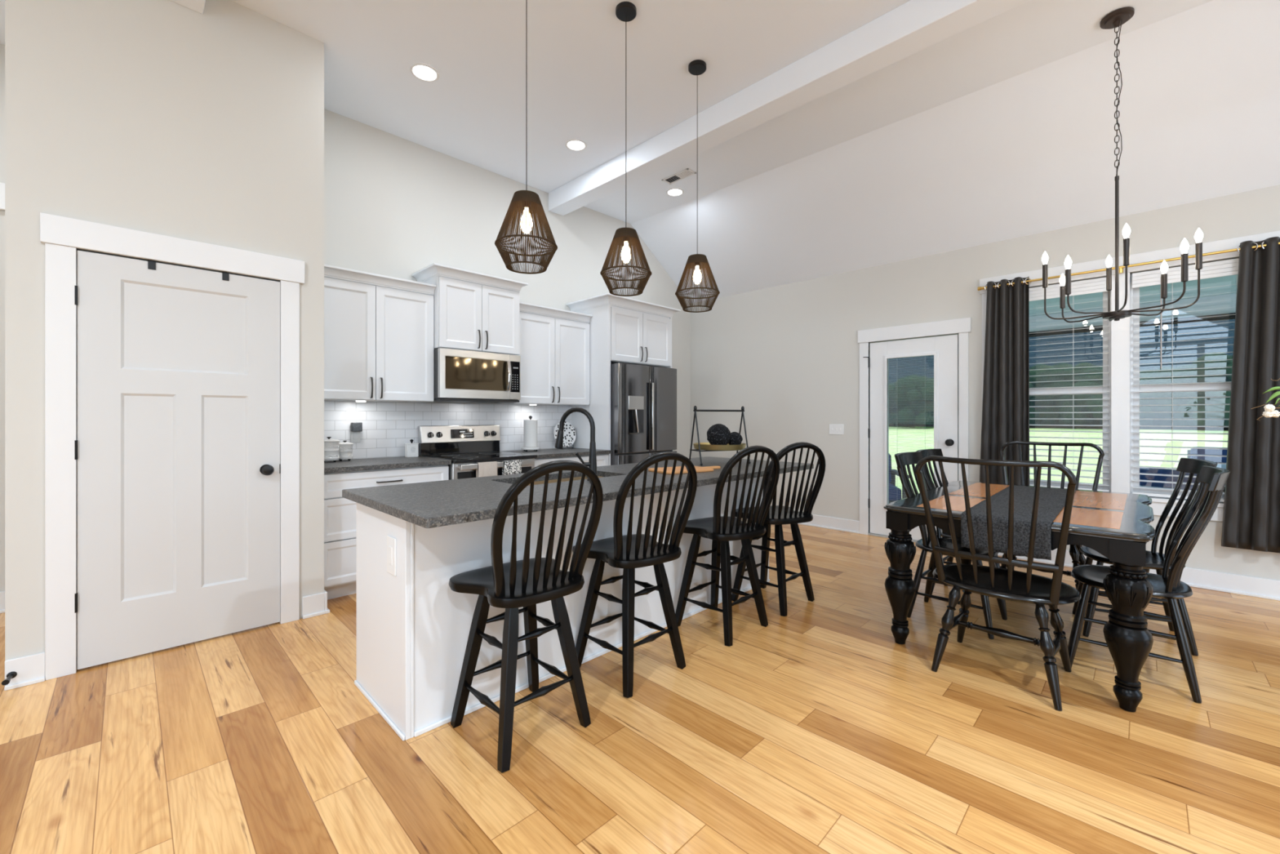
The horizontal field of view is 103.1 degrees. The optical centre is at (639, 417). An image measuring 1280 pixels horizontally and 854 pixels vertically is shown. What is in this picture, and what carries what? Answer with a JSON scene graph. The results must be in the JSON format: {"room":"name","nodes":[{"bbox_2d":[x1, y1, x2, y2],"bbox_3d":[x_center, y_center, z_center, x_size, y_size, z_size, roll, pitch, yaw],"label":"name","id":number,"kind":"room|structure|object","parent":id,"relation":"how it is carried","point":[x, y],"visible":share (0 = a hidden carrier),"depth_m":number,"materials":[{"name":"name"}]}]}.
{"room":"dining room","nodes":[
{"label":"dining room","id":0,"kind":"room"},
{"bbox_2d":[0,44,4,591],"bbox_3d":[-5.207,-0.570,2.241,0.150,3.640,3.350,0,0,45],"label":"wall","id":1,"kind":"structure","parent":0,"point":[2,46],"depth_m":3.26,"materials":[{"name":"grey paint"}]},
{"bbox_2d":[0,182,4,210],"bbox_3d":[-4.090,-1.410,3.239,0.030,0.170,0.160,0,0,45],"label":"thermostat","id":2,"kind":"object","parent":1,"relation":"attached to","point":[2,184],"visible":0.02,"depth_m":3.24,"materials":[{"name":"white plastic"}]},
{"bbox_2d":[0,591,4,613],"bbox_3d":[-5.095,1.183,2.228,0.027,0.133,3.190,0,0,45],"label":"baseboard","id":3,"kind":"structure","parent":1,"relation":"attached to","point":[2,593],"depth_m":3.25,"materials":[{"name":"white wood"}]},
{"bbox_2d":[4,0,324,660],"bbox_3d":[-2.804,-0.570,3.125,0.942,3.640,1.281,0,0,45],"label":"wall","id":4,"kind":"structure","parent":0,"point":[166,117],"depth_m":2.66,"materials":[{"name":"grey paint"}]},
{"bbox_2d":[1,671,17,684],"bbox_3d":[-2.871,1.188,2.312,0.032,0.032,0.083,0,0,-38],"label":"door stop","id":5,"kind":"object","parent":4,"relation":"attached to","point":[12,674],"visible":1,"depth_m":2.32,"materials":[{"name":"black metal"}]},
{"bbox_2d":[4,591,324,690],"bbox_3d":[-2.460,1.183,2.784,0.027,0.133,1.281,0,0,45],"label":"baseboard","id":6,"kind":"structure","parent":4,"relation":"attached to","point":[30,668],"depth_m":2.39,"materials":[{"name":"white wood"}]},
{"bbox_2d":[40,212,304,679],"bbox_3d":[-2.487,0.142,2.807,0.195,2.215,1.064,0,0,45],"label":"door","id":7,"kind":"structure","parent":4,"relation":"in","point":[172,392],"depth_m":2.71,"materials":[{"name":"white wood"}]},
{"bbox_2d":[147,260,155,270],"bbox_3d":[-2.586,-0.800,2.693,0.046,0.045,0.030,0,0,45],"label":"hook","id":8,"kind":"object","parent":7,"relation":"attached to","point":[151,264],"visible":0.93,"depth_m":2.67,"materials":[{"name":"black metal"}]},
{"bbox_2d":[222,271,229,280],"bbox_3d":[-2.373,-0.800,2.908,0.046,0.045,0.030,0,0,45],"label":"hook","id":9,"kind":"object","parent":7,"relation":"attached to","point":[225,276],"visible":0.93,"depth_m":2.89,"materials":[{"name":"black metal"}]},
{"bbox_2d":[170,0,205,13],"bbox_3d":[0.026,-2.315,0.254,7.120,0.150,0.197,0,0,45],"label":"trim","id":10,"kind":"structure","parent":4,"relation":"attached to","point":[198,6],"depth_m":2.76,"materials":[{"name":"white"}]},
{"bbox_2d":[324,589,329,613],"bbox_3d":[-2.049,1.183,3.297,0.167,0.133,0.027,0,0,45],"label":"baseboard","id":11,"kind":"structure","parent":4,"relation":"attached to","point":[326,610],"depth_m":3.24,"materials":[{"name":"white wood"}]},
{"bbox_2d":[324,108,690,458],"bbox_3d":[-0.999,-0.570,5.507,0.150,3.640,4.685,0,0,45],"label":"wall","id":12,"kind":"structure","parent":0,"point":[396,206],"depth_m":4.64,"materials":[{"name":"grey paint"}]},
{"bbox_2d":[324,264,436,402],"bbox_3d":[-2.127,-0.608,3.998,0.370,0.960,0.904,0,0,45],"label":"upper cabinet","id":13,"kind":"object","parent":12,"relation":"attached to","point":[379,329],"visible":0.84,"depth_m":3.90,"materials":[{"name":"white wood"}]},
{"bbox_2d":[324,400,571,459],"bbox_3d":[-1.668,0.104,4.718,0.010,0.464,2.577,0,0,45],"label":"backsplash","id":14,"kind":"structure","parent":12,"relation":"attached to","point":[387,426],"depth_m":4.42,"materials":[{"name":"white tile"}]},
{"bbox_2d":[350,427,359,442],"bbox_3d":[-2.285,0.145,4.083,0.008,0.116,0.072,0,0,45],"label":"wall outlet","id":15,"kind":"object","parent":14,"relation":"attached to","point":[354,436],"visible":0.62,"depth_m":4.08,"materials":[{"name":"white plastic"}]},
{"bbox_2d":[353,431,357,439],"bbox_3d":[-2.284,0.145,4.081,0.004,0.068,0.034,0,0,45],"label":"socket","id":16,"kind":"object","parent":15,"relation":"attached to","point":[355,433],"depth_m":4.08,"materials":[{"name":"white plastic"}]},
{"bbox_2d":[351,422,362,431],"bbox_3d":[-2.266,0.079,4.064,0.046,0.073,0.074,0,0,45],"label":"wax warmer","id":17,"kind":"object","parent":15,"relation":"attached to","point":[355,426],"visible":1,"depth_m":4.05,"materials":[{"name":"silver metal"}]},
{"bbox_2d":[411,262,528,355],"bbox_3d":[-1.508,-0.906,4.558,0.460,0.668,0.880,0,0,45],"label":"upper cabinet","id":18,"kind":"object","parent":12,"relation":"attached to","point":[473,311],"visible":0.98,"depth_m":4.38,"materials":[{"name":"white wood"}]},
{"bbox_2d":[433,347,520,403],"bbox_3d":[-1.496,-0.351,4.540,0.482,0.428,0.756,0,0,45],"label":"microwave","id":19,"kind":"object","parent":18,"relation":"attached to","point":[460,375],"visible":0.97,"depth_m":4.37,"materials":[{"name":"silver metal"}]},
{"bbox_2d":[497,302,592,405],"bbox_3d":[-0.952,-0.603,5.182,0.370,0.950,0.905,0,0,45],"label":"upper cabinet","id":20,"kind":"object","parent":12,"relation":"attached to","point":[554,343],"visible":0.88,"depth_m":5.06,"materials":[{"name":"white wood"}]},
{"bbox_2d":[565,293,680,465],"bbox_3d":[-0.171,0.003,5.741,0.693,2.495,1.130,0,0,45],"label":"upper cabinet","id":21,"kind":"object","parent":12,"relation":"attached to","point":[623,330],"visible":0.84,"depth_m":5.38,"materials":[{"name":"white wood"}]},
{"bbox_2d":[0,524,1279,853],"bbox_3d":[-0.091,1.250,1.471,9.000,0.001,9.161,0,0,45],"label":"floor","id":22,"kind":"structure","parent":0,"point":[816,731],"depth_m":1.92,"materials":[{"name":"brown wood"}]},
{"bbox_2d":[324,464,448,599],"bbox_3d":[-2.027,0.811,3.891,0.662,0.878,0.893,0,0,45],"label":"base cabinet","id":23,"kind":"object","parent":22,"relation":"on","point":[340,512],"visible":0.29,"depth_m":3.50,"materials":[{"name":"white wood"}]},
{"bbox_2d":[324,455,451,473],"bbox_3d":[-2.022,0.353,3.885,0.658,0.034,0.896,0,0,45],"label":"countertop","id":24,"kind":"structure","parent":23,"relation":"on","point":[368,464],"depth_m":3.77,"materials":[{"name":"stone"}]},
{"bbox_2d":[324,436,340,462],"bbox_3d":[-2.332,0.242,3.812,0.146,0.189,0.146,0,0,45],"label":"canister","id":25,"kind":"object","parent":24,"relation":"on","point":[331,446],"visible":0.66,"depth_m":3.77,"materials":[{"name":"white ceramic"}]},
{"bbox_2d":[338,440,353,461],"bbox_3d":[-2.283,0.258,3.933,0.116,0.156,0.116,0,0,45],"label":"canister","id":26,"kind":"object","parent":24,"relation":"on","point":[345,451],"visible":0.85,"depth_m":3.89,"materials":[{"name":"white ceramic"}]},
{"bbox_2d":[404,439,418,457],"bbox_3d":[-1.927,0.261,4.291,0.064,0.150,0.094,0,0,45],"label":"canister","id":27,"kind":"object","parent":24,"relation":"on","point":[411,449],"visible":1,"depth_m":4.27,"materials":[{"name":"white ceramic"}]},
{"bbox_2d":[417,424,537,479],"bbox_3d":[-1.413,0.632,4.453,0.722,1.115,0.764,0,0,45],"label":"range","id":28,"kind":"object","parent":22,"relation":"on","point":[435,441],"visible":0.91,"depth_m":4.50,"materials":[{"name":"grey metal"}]},
{"bbox_2d":[421,451,537,463],"bbox_3d":[-1.398,0.346,4.438,0.635,0.029,0.760,0,0,45],"label":"cooktop","id":29,"kind":"object","parent":28,"relation":"in","point":[465,457],"depth_m":4.35,"materials":[{"name":"black glass"}]},
{"bbox_2d":[475,461,497,477],"bbox_3d":[-1.241,0.526,4.126,0.040,0.327,0.168,0,0,45],"label":"dish towel","id":30,"kind":"object","parent":28,"relation":"hanging from","point":[485,468],"visible":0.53,"depth_m":4.10,"materials":[{"name":"white fabric"}]},
{"bbox_2d":[450,457,534,479],"bbox_3d":[-1.191,0.706,4.233,0.097,0.688,0.752,0,0,45],"label":"oven","id":31,"kind":"object","parent":28,"relation":"in","point":[466,468],"depth_m":4.07,"materials":[{"name":"silver glass"}]},
{"bbox_2d":[502,459,521,475],"bbox_3d":[-1.080,0.526,4.288,0.040,0.327,0.164,0,0,45],"label":"dish towel","id":32,"kind":"object","parent":28,"relation":"hanging from","point":[511,467],"visible":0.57,"depth_m":4.27,"materials":[{"name":"white fabric"}]},
{"bbox_2d":[448,459,603,772],"bbox_3d":[-0.447,0.706,2.033,0.539,1.097,0.487,0,0,45],"label":"bar stool","id":33,"kind":"object","parent":22,"relation":"on","point":[527,582],"visible":1,"depth_m":1.95,"materials":[{"name":"black wood"}]},
{"bbox_2d":[354,476,769,740],"bbox_3d":[-0.176,0.811,3.123,0.609,0.878,2.693,0,0,45],"label":"kitchen island","id":34,"kind":"object","parent":22,"relation":"on","point":[413,629],"visible":0.5,"depth_m":2.21,"materials":[{"name":"white wood"}]},
{"bbox_2d":[386,534,396,576],"bbox_3d":[-1.008,0.560,2.058,0.090,0.150,0.010,0,0,45],"label":"island outlet","id":35,"kind":"object","parent":34,"relation":"attached to","point":[391,541],"visible":1,"depth_m":2.04,"materials":[{"name":"white plastic"}]},
{"bbox_2d":[388,546,392,565],"bbox_3d":[-1.010,0.560,2.056,0.036,0.072,0.004,0,0,45],"label":"socket","id":36,"kind":"object","parent":35,"relation":"attached to","point":[390,548],"depth_m":2.05,"materials":[{"name":"white plastic"}]},
{"bbox_2d":[342,456,813,528],"bbox_3d":[-0.065,0.353,3.015,0.958,0.034,2.790,0,0,45],"label":"island countertop","id":37,"kind":"structure","parent":34,"relation":"on","point":[435,504],"depth_m":2.31,"materials":[{"name":"stone"}]},
{"bbox_2d":[528,475,603,485],"bbox_3d":[-0.435,0.461,2.854,0.362,0.182,0.740,0,0,45],"label":"sink","id":38,"kind":"object","parent":37,"relation":"in","point":[575,477],"visible":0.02,"depth_m":3.03,"materials":[{"name":"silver metal"}]},
{"bbox_2d":[555,407,596,480],"bbox_3d":[-0.355,0.141,2.727,0.265,0.391,0.101,0,0,22],"label":"faucet","id":39,"kind":"object","parent":37,"relation":"on","point":[592,464],"visible":0.82,"depth_m":2.70,"materials":[{"name":"black metal"}]},
{"bbox_2d":[648,466,720,474],"bbox_3d":[0.311,0.328,3.203,0.490,0.016,0.250,0,0,-31],"label":"cutting board","id":40,"kind":"object","parent":37,"relation":"on","point":[707,468],"visible":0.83,"depth_m":3.14,"materials":[{"name":"brown wood"}]},
{"bbox_2d":[688,405,751,465],"bbox_3d":[0.575,0.127,3.676,0.424,0.418,0.380,0,0,-23],"label":"tray stand","id":41,"kind":"object","parent":37,"relation":"on","point":[707,446],"visible":0.77,"depth_m":3.59,"materials":[{"name":"black metal"}]},
{"bbox_2d":[706,423,731,444],"bbox_3d":[0.563,0.133,3.644,0.174,0.172,0.175,0,0,45],"label":"yarn ball","id":42,"kind":"object","parent":41,"relation":"on","point":[717,433],"visible":0.82,"depth_m":3.58,"materials":[{"name":"black fabric"}]},
{"bbox_2d":[693,442,746,450],"bbox_3d":[0.575,0.211,3.676,0.380,0.041,0.380,0,0,-23],"label":"tray","id":43,"kind":"object","parent":41,"relation":"on","point":[698,446],"depth_m":3.52,"materials":[{"name":"gold metal"}]},
{"bbox_2d":[728,431,742,444],"bbox_3d":[0.691,0.163,3.716,0.114,0.112,0.116,0,0,45],"label":"yarn ball","id":44,"kind":"object","parent":41,"relation":"on","point":[736,438],"visible":0.66,"depth_m":3.67,"materials":[{"name":"black fabric"}]},
{"bbox_2d":[534,453,608,466],"bbox_3d":[-0.850,0.811,5.079,0.662,0.878,0.912,0,0,45],"label":"base cabinet","id":45,"kind":"object","parent":22,"relation":"on","point":[602,459],"visible":0.06,"depth_m":4.91,"materials":[{"name":"white wood"}]},
{"bbox_2d":[505,447,611,458],"bbox_3d":[-0.844,0.353,5.072,0.658,0.034,0.913,0,0,45],"label":"countertop","id":46,"kind":"structure","parent":45,"relation":"on","point":[553,452],"depth_m":4.92,"materials":[{"name":"stone"}]},
{"bbox_2d":[520,415,540,451],"bbox_3d":[-1.085,0.161,5.041,0.184,0.353,0.184,0,0,45],"label":"paper towel holder","id":47,"kind":"object","parent":46,"relation":"on","point":[525,448],"visible":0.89,"depth_m":4.98,"materials":[{"name":"white ceramic"}]},
{"bbox_2d":[524,419,537,447],"bbox_3d":[-1.085,0.159,5.041,0.132,0.266,0.132,0,0,45],"label":"paper towel roll","id":48,"kind":"object","parent":47,"relation":"on","point":[530,425],"visible":1,"depth_m":4.98,"materials":[{"name":"white paper"}]},
{"bbox_3d":[-0.802,0.216,5.442,0.113,0.241,0.146,0,0,45],"label":"plate stand","id":49,"kind":"object","parent":46,"relation":"on","visible":0},
{"bbox_2d":[554,421,576,446],"bbox_3d":[-0.802,0.180,5.441,0.276,0.270,0.060,0,0,-40],"label":"plate","id":50,"kind":"object","parent":49,"relation":"on","point":[569,432],"visible":0.72,"depth_m":5.47,"materials":[{"name":"white ceramic"}]},
{"bbox_2d":[572,451,697,697],"bbox_3d":[-0.021,0.705,2.506,0.480,1.099,0.542,0,0,-39],"label":"bar stool","id":51,"kind":"object","parent":22,"relation":"on","point":[628,552],"visible":0.94,"depth_m":2.39,"materials":[{"name":"black wood"}]},
{"bbox_2d":[610,362,676,465],"bbox_3d":[-0.134,0.335,5.702,0.764,1.770,0.912,0,0,45],"label":"refrigerator","id":52,"kind":"object","parent":22,"relation":"on","point":[643,398],"visible":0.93,"depth_m":5.36,"materials":[{"name":"grey metal"}]},
{"bbox_2d":[675,445,779,646],"bbox_3d":[0.511,0.706,3.017,0.480,1.097,0.554,0,0,-35],"label":"bar stool","id":53,"kind":"object","parent":22,"relation":"on","point":[722,530],"visible":0.97,"depth_m":2.92,"materials":[{"name":"black wood"}]},
{"bbox_2d":[730,441,825,616],"bbox_3d":[0.922,0.705,3.435,0.503,1.099,0.572,0,0,-29],"label":"bar stool","id":54,"kind":"object","parent":22,"relation":"on","point":[779,515],"visible":0.8,"depth_m":3.30,"materials":[{"name":"black wood"}]},
{"bbox_2d":[894,451,1007,639],"bbox_3d":[1.929,0.745,3.192,0.558,1.015,0.470,0,0,45],"label":"dining chair","id":55,"kind":"object","parent":22,"relation":"on","point":[903,459],"visible":0.55,"depth_m":3.17,"materials":[{"name":"black wood"}]},
{"bbox_2d":[916,448,1014,615],"bbox_3d":[2.254,0.745,3.527,0.470,1.015,0.558,0,0,-43],"label":"dining chair","id":56,"kind":"object","parent":22,"relation":"on","point":[925,452],"visible":0.17,"depth_m":3.69,"materials":[{"name":"black wood"}]},
{"bbox_2d":[914,455,1080,711],"bbox_3d":[1.740,0.719,2.461,0.607,1.070,0.602,0,0,45],"label":"chair","id":57,"kind":"object","parent":22,"relation":"on","point":[1008,584],"visible":1,"depth_m":2.35,"materials":[{"name":"black wood"}]},
{"bbox_2d":[883,480,1155,711],"bbox_3d":[2.282,0.868,3.018,1.080,0.763,1.626,0,0,45],"label":"dining table","id":58,"kind":"object","parent":22,"relation":"on","point":[1116,526],"visible":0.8,"depth_m":2.34,"materials":[{"name":"black wood"}]},
{"bbox_2d":[960,484,1075,559],"bbox_3d":[2.233,0.562,2.937,0.371,0.172,1.482,0,0,45],"label":"table runner","id":59,"kind":"object","parent":58,"relation":"on","point":[1051,501],"visible":0.75,"depth_m":2.49,"materials":[{"name":"grey fabric"}]},
{"bbox_2d":[1000,440,1104,589],"bbox_3d":[2.871,0.719,3.606,0.607,1.070,0.602,0,0,45],"label":"chair","id":60,"kind":"object","parent":22,"relation":"on","point":[1077,557],"visible":0.29,"depth_m":3.68,"materials":[{"name":"black wood"}]},
{"bbox_2d":[1072,457,1217,655],"bbox_3d":[2.874,0.745,2.916,0.558,1.015,0.470,0,0,34],"label":"dining chair","id":61,"kind":"object","parent":22,"relation":"on","point":[1155,560],"visible":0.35,"depth_m":2.89,"materials":[{"name":"black wood"}]},
{"bbox_2d":[1067,465,1230,702],"bbox_3d":[2.450,0.745,2.480,0.558,1.015,0.470,0,0,44],"label":"dining chair","id":62,"kind":"object","parent":22,"relation":"on","point":[1170,586],"visible":0.79,"depth_m":2.35,"materials":[{"name":"black wood"}]},
{"bbox_3d":[2.667,0.808,1.383,0.450,0.885,0.450,0,0,45],"label":"pedestal table","id":63,"kind":"object","parent":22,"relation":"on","visible":0},
{"bbox_2d":[1251,378,1279,420],"bbox_3d":[2.539,0.051,1.629,0.169,0.629,0.725,0,0,-27],"label":"floral arrangement","id":64,"kind":"object","parent":63,"relation":"on","point":[1269,411],"visible":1,"depth_m":1.88,"materials":[{"name":"white plant"}]},
{"bbox_2d":[0,0,1279,302],"bbox_3d":[0.048,-2.014,1.326,8.900,1.053,9.450,0,0,45],"label":"ceiling","id":65,"kind":"structure","parent":0,"point":[1002,127],"depth_m":3.70,"materials":[{"name":"white paint"}]},
{"bbox_2d":[409,62,439,82],"bbox_3d":[-1.492,-2.386,3.523,0.188,0.008,0.188,0,0,45],"label":"recessed light","id":66,"kind":"object","parent":65,"relation":"in","point":[423,72],"visible":1,"depth_m":3.52,"materials":[{"name":"white plastic"}]},
{"bbox_2d":[494,0,557,274],"bbox_3d":[-0.558,-1.560,2.502,0.302,1.658,0.302,0,0,40],"label":"pendant light","id":67,"kind":"object","parent":65,"relation":"hanging from","point":[522,201],"visible":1,"depth_m":2.44,"materials":[{"name":"black wicker"}]},
{"bbox_2d":[522,200,530,208],"bbox_3d":[-0.558,-1.058,2.502,0.040,0.060,0.040,0,0,45],"label":"socket","id":68,"kind":"object","parent":67,"relation":"attached to","point":[524,201],"depth_m":2.49,"materials":[{"name":"black"}]},
{"bbox_2d":[564,138,586,151],"bbox_3d":[-0.561,-2.386,4.462,0.188,0.008,0.188,0,0,45],"label":"recessed light","id":69,"kind":"object","parent":65,"relation":"in","point":[575,144],"visible":1,"depth_m":4.45,"materials":[{"name":"white plastic"}]},
{"bbox_2d":[600,1,651,296],"bbox_3d":[-0.082,-1.560,2.982,0.302,1.658,0.302,0,0,17],"label":"pendant light","id":70,"kind":"object","parent":65,"relation":"hanging from","point":[627,238],"visible":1,"depth_m":2.92,"materials":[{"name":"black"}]},
{"bbox_2d":[666,187,684,196],"bbox_3d":[0.371,-2.386,5.395,0.188,0.008,0.188,0,0,45],"label":"recessed light","id":71,"kind":"object","parent":65,"relation":"in","point":[673,192],"visible":1,"depth_m":5.39,"materials":[{"name":"white plastic"}]},
{"bbox_2d":[662,168,696,184],"bbox_3d":[0.384,-2.386,5.041,0.340,0.008,0.130,0,0,45],"label":"ceiling vent","id":72,"kind":"object","parent":65,"relation":"in","point":[687,172],"visible":1,"depth_m":5.04,"materials":[{"name":"white metal"}]},
{"bbox_2d":[675,59,719,312],"bbox_3d":[0.390,-1.560,3.458,0.302,1.658,0.302,0,0,-6],"label":"pendant light","id":73,"kind":"object","parent":65,"relation":"hanging from","point":[695,262],"visible":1,"depth_m":3.41,"materials":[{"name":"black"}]},
{"bbox_2d":[548,0,1029,215],"bbox_3d":[1.899,-2.295,2.704,7.912,0.190,0.195,0,0,45],"label":"beam","id":74,"kind":"structure","parent":65,"relation":"attached to","point":[914,26],"depth_m":3.46,"materials":[{"name":"white paint"}]},
{"bbox_2d":[1041,6,1203,322],"bbox_3d":[2.844,-1.482,3.031,0.655,1.815,0.656,0,0,-30],"label":"chandelier","id":75,"kind":"object","parent":65,"relation":"hanging from","point":[1117,18],"visible":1,"depth_m":3.02,"materials":[{"name":"grey metal"}]},
{"bbox_2d":[690,184,1279,580],"bbox_3d":[3.501,-0.170,4.426,8.062,2.840,0.184,0,0,45],"label":"wall","id":76,"kind":"structure","parent":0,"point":[788,354],"depth_m":5.34,"materials":[{"name":"grey paint"}]},
{"bbox_2d":[829,424,844,434],"bbox_3d":[2.181,0.136,5.647,0.163,0.114,0.010,0,0,45],"label":"switch plate","id":77,"kind":"object","parent":76,"relation":"attached to","point":[833,428],"visible":1,"depth_m":5.64,"materials":[{"name":"white plastic"}]},
{"bbox_2d":[857,317,971,542],"bbox_3d":[2.756,0.161,5.143,1.039,2.178,0.215,0,0,45],"label":"door","id":78,"kind":"structure","parent":76,"relation":"attached to","point":[950,353],"depth_m":5.14,"materials":[{"name":"white wood"}]},
{"bbox_2d":[797,514,1279,600],"bbox_3d":[3.504,1.183,4.323,7.912,0.133,0.027,0,0,45],"label":"baseboard","id":79,"kind":"structure","parent":76,"relation":"attached to","point":[1268,588],"depth_m":3.70,"materials":[{"name":"white wood"}]},
{"bbox_2d":[1028,276,1109,491],"bbox_3d":[3.513,-0.259,4.366,0.760,1.738,0.068,0,0,45],"label":"window blind","id":80,"kind":"object","parent":76,"relation":"attached to","point":[1095,285],"visible":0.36,"depth_m":4.24,"materials":[{"name":"white plastic"}]},
{"bbox_2d":[1029,290,1111,491],"bbox_3d":[3.564,-0.255,4.416,0.783,1.760,0.080,0,0,45],"label":"window","id":81,"kind":"structure","parent":76,"relation":"attached to","point":[1106,342],"depth_m":4.16,"materials":[{"name":"white"}]},
{"bbox_2d":[977,241,1279,290],"bbox_3d":[3.856,-1.156,3.906,2.125,0.062,0.092,0,0,45],"label":"curtain rod","id":82,"kind":"object","parent":76,"relation":"attached to","point":[1121,268],"visible":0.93,"depth_m":3.91,"materials":[{"name":"gold metal"}]},
{"bbox_2d":[979,276,1031,485],"bbox_3d":[3.220,-0.128,4.495,0.383,2.168,0.086,0,0,45],"label":"curtain","id":83,"kind":"object","parent":82,"relation":"hanging from","point":[1006,386],"visible":0.84,"depth_m":4.48,"materials":[{"name":"black fabric"}]},
{"bbox_2d":[1221,236,1279,552],"bbox_3d":[4.337,-0.145,3.390,0.604,2.133,0.091,0,0,45],"label":"curtain","id":84,"kind":"object","parent":82,"relation":"hanging from","point":[1251,501],"visible":0.98,"depth_m":3.50,"materials":[{"name":"black fabric"}]},
{"bbox_2d":[1129,274,1231,502],"bbox_3d":[4.195,-0.255,3.790,0.779,1.760,0.080,0,0,45],"label":"window","id":85,"kind":"structure","parent":76,"relation":"attached to","point":[1135,292],"depth_m":4.03,"materials":[{"name":"white"}]},
{"bbox_2d":[1132,257,1239,502],"bbox_3d":[4.146,-0.259,3.739,0.757,1.738,0.068,0,0,45],"label":"window blind","id":86,"kind":"object","parent":76,"relation":"attached to","point":[1227,267],"visible":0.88,"depth_m":3.83,"materials":[{"name":"white plastic"}]},
{"label":"outside","id":87,"kind":"structure","parent":0,"visible":0},
{"bbox_2d":[895,325,1234,373],"bbox_3d":[91.360,-21.852,134.734,400.000,50.204,80.000,0,0,45],"label":"hills","id":88,"kind":"structure","parent":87,"point":[1180,326],"depth_m":95.66,"materials":[{"name":"teal plant"}]},
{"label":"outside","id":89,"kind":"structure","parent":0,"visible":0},
{"bbox_2d":[888,426,1228,497],"bbox_3d":[30.912,-0.083,31.172,120.000,3.240,70.000,0,0,45],"label":"lawn","id":90,"kind":"structure","parent":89,"point":[920,442],"depth_m":16.07,"materials":[{"name":"green plant"}]},
{"bbox_2d":[892,387,933,428],"bbox_3d":[15.097,-0.719,28.009,2.980,3.349,3.044,0,0,45],"label":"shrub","id":91,"kind":"object","parent":90,"relation":"on","point":[915,388],"visible":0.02,"depth_m":26.57,"materials":[{"name":"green plant"}]},
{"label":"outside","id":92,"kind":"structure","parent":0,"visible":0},
{"bbox_3d":[5.140,1.360,5.183,16.000,0.100,3.200,0,0,45],"label":"floor","id":93,"kind":"structure","parent":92,"visible":0},
{"bbox_2d":[888,453,909,503],"bbox_3d":[2.940,0.890,6.575,0.800,0.840,0.849,0,0,15],"label":"patio chair","id":94,"kind":"object","parent":93,"relation":"on","point":[891,476],"visible":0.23,"depth_m":6.14,"materials":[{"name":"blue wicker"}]},
{"bbox_2d":[888,453,891,482],"bbox_3d":[3.003,0.665,6.817,0.640,0.390,0.215,0,0,15],"label":"cushion","id":95,"kind":"object","parent":94,"relation":"on","point":[890,464],"depth_m":6.69,"materials":[{"name":"blue fabric"}]},
{"bbox_2d":[888,482,901,500],"bbox_3d":[2.921,0.935,6.503,0.640,0.150,0.660,0,0,15],"label":"seat cushion","id":96,"kind":"object","parent":94,"relation":"on","point":[894,488],"depth_m":6.13,"materials":[{"name":"blue fabric"}]},
{"bbox_2d":[1139,467,1225,492],"bbox_3d":[4.688,0.900,4.635,0.849,0.820,0.800,0,0,-25],"label":"patio chair","id":97,"kind":"object","parent":93,"relation":"on","point":[1145,470],"visible":0.02,"depth_m":4.75,"materials":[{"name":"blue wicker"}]},
{"bbox_2d":[1139,485,1183,489],"bbox_3d":[4.779,0.752,4.678,0.154,0.205,0.400,0,0,-25],"label":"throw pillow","id":98,"kind":"object","parent":97,"relation":"on","point":[1160,486],"depth_m":4.71,"materials":[{"name":"fabric"}]},
{"bbox_2d":[1139,467,1199,490],"bbox_3d":[4.914,0.675,4.742,0.215,0.370,0.640,0,0,-25],"label":"cushion","id":99,"kind":"object","parent":97,"relation":"on","point":[1145,470],"depth_m":4.75,"materials":[{"name":"blue fabric"}]},
{"bbox_2d":[1186,446,1227,469],"bbox_3d":[5.934,0.815,5.092,0.849,0.990,0.800,0,0,-35],"label":"patio chair","id":100,"kind":"object","parent":93,"relation":"on","point":[1195,451],"visible":0.04,"depth_m":5.36,"materials":[{"name":"blue fabric"}]},
{"bbox_2d":[1190,446,1227,462],"bbox_3d":[6.138,0.590,5.237,0.219,0.540,0.640,0,0,-35],"label":"cushion","id":101,"kind":"object","parent":100,"relation":"on","point":[1195,451],"depth_m":5.36,"materials":[{"name":"blue fabric"}]},
{"bbox_2d":[1216,463,1226,469],"bbox_3d":[6.016,0.667,5.150,0.160,0.375,0.400,0,0,-35],"label":"throw pillow","id":102,"kind":"object","parent":100,"relation":"on","point":[1224,466],"depth_m":5.20,"materials":[{"name":"blue fabric"}]},
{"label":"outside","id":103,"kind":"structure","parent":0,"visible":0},
{"bbox_2d":[1028,274,1238,316],"bbox_3d":[5.211,-1.400,5.255,16.000,0.100,3.400,0,0,45],"label":"ceiling","id":104,"kind":"structure","parent":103,"point":[1230,280],"depth_m":5.62,"materials":[{"name":"teal"}]},
{"bbox_2d":[1028,293,1235,332],"bbox_3d":[6.056,-1.230,6.106,16.000,0.240,0.200,0,0,45],"label":"beam","id":105,"kind":"structure","parent":104,"relation":"attached to","point":[1226,304],"depth_m":5.94,"materials":[{"name":"white"}]},
{"bbox_2d":[888,355,933,426],"bbox_3d":[3.507,-0.495,8.451,3.680,1.279,0.070,0,0,45],"label":"shade","id":106,"kind":"object","parent":105,"relation":"hanging from","point":[916,397],"visible":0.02,"depth_m":7.79,"materials":[{"name":"grey"}]},
{"bbox_2d":[1029,312,1235,430],"bbox_3d":[6.170,-0.495,5.810,3.620,1.279,0.070,0,0,45],"label":"shade","id":107,"kind":"object","parent":105,"relation":"hanging from","point":[1228,318],"visible":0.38,"depth_m":5.95,"materials":[{"name":"grey"}]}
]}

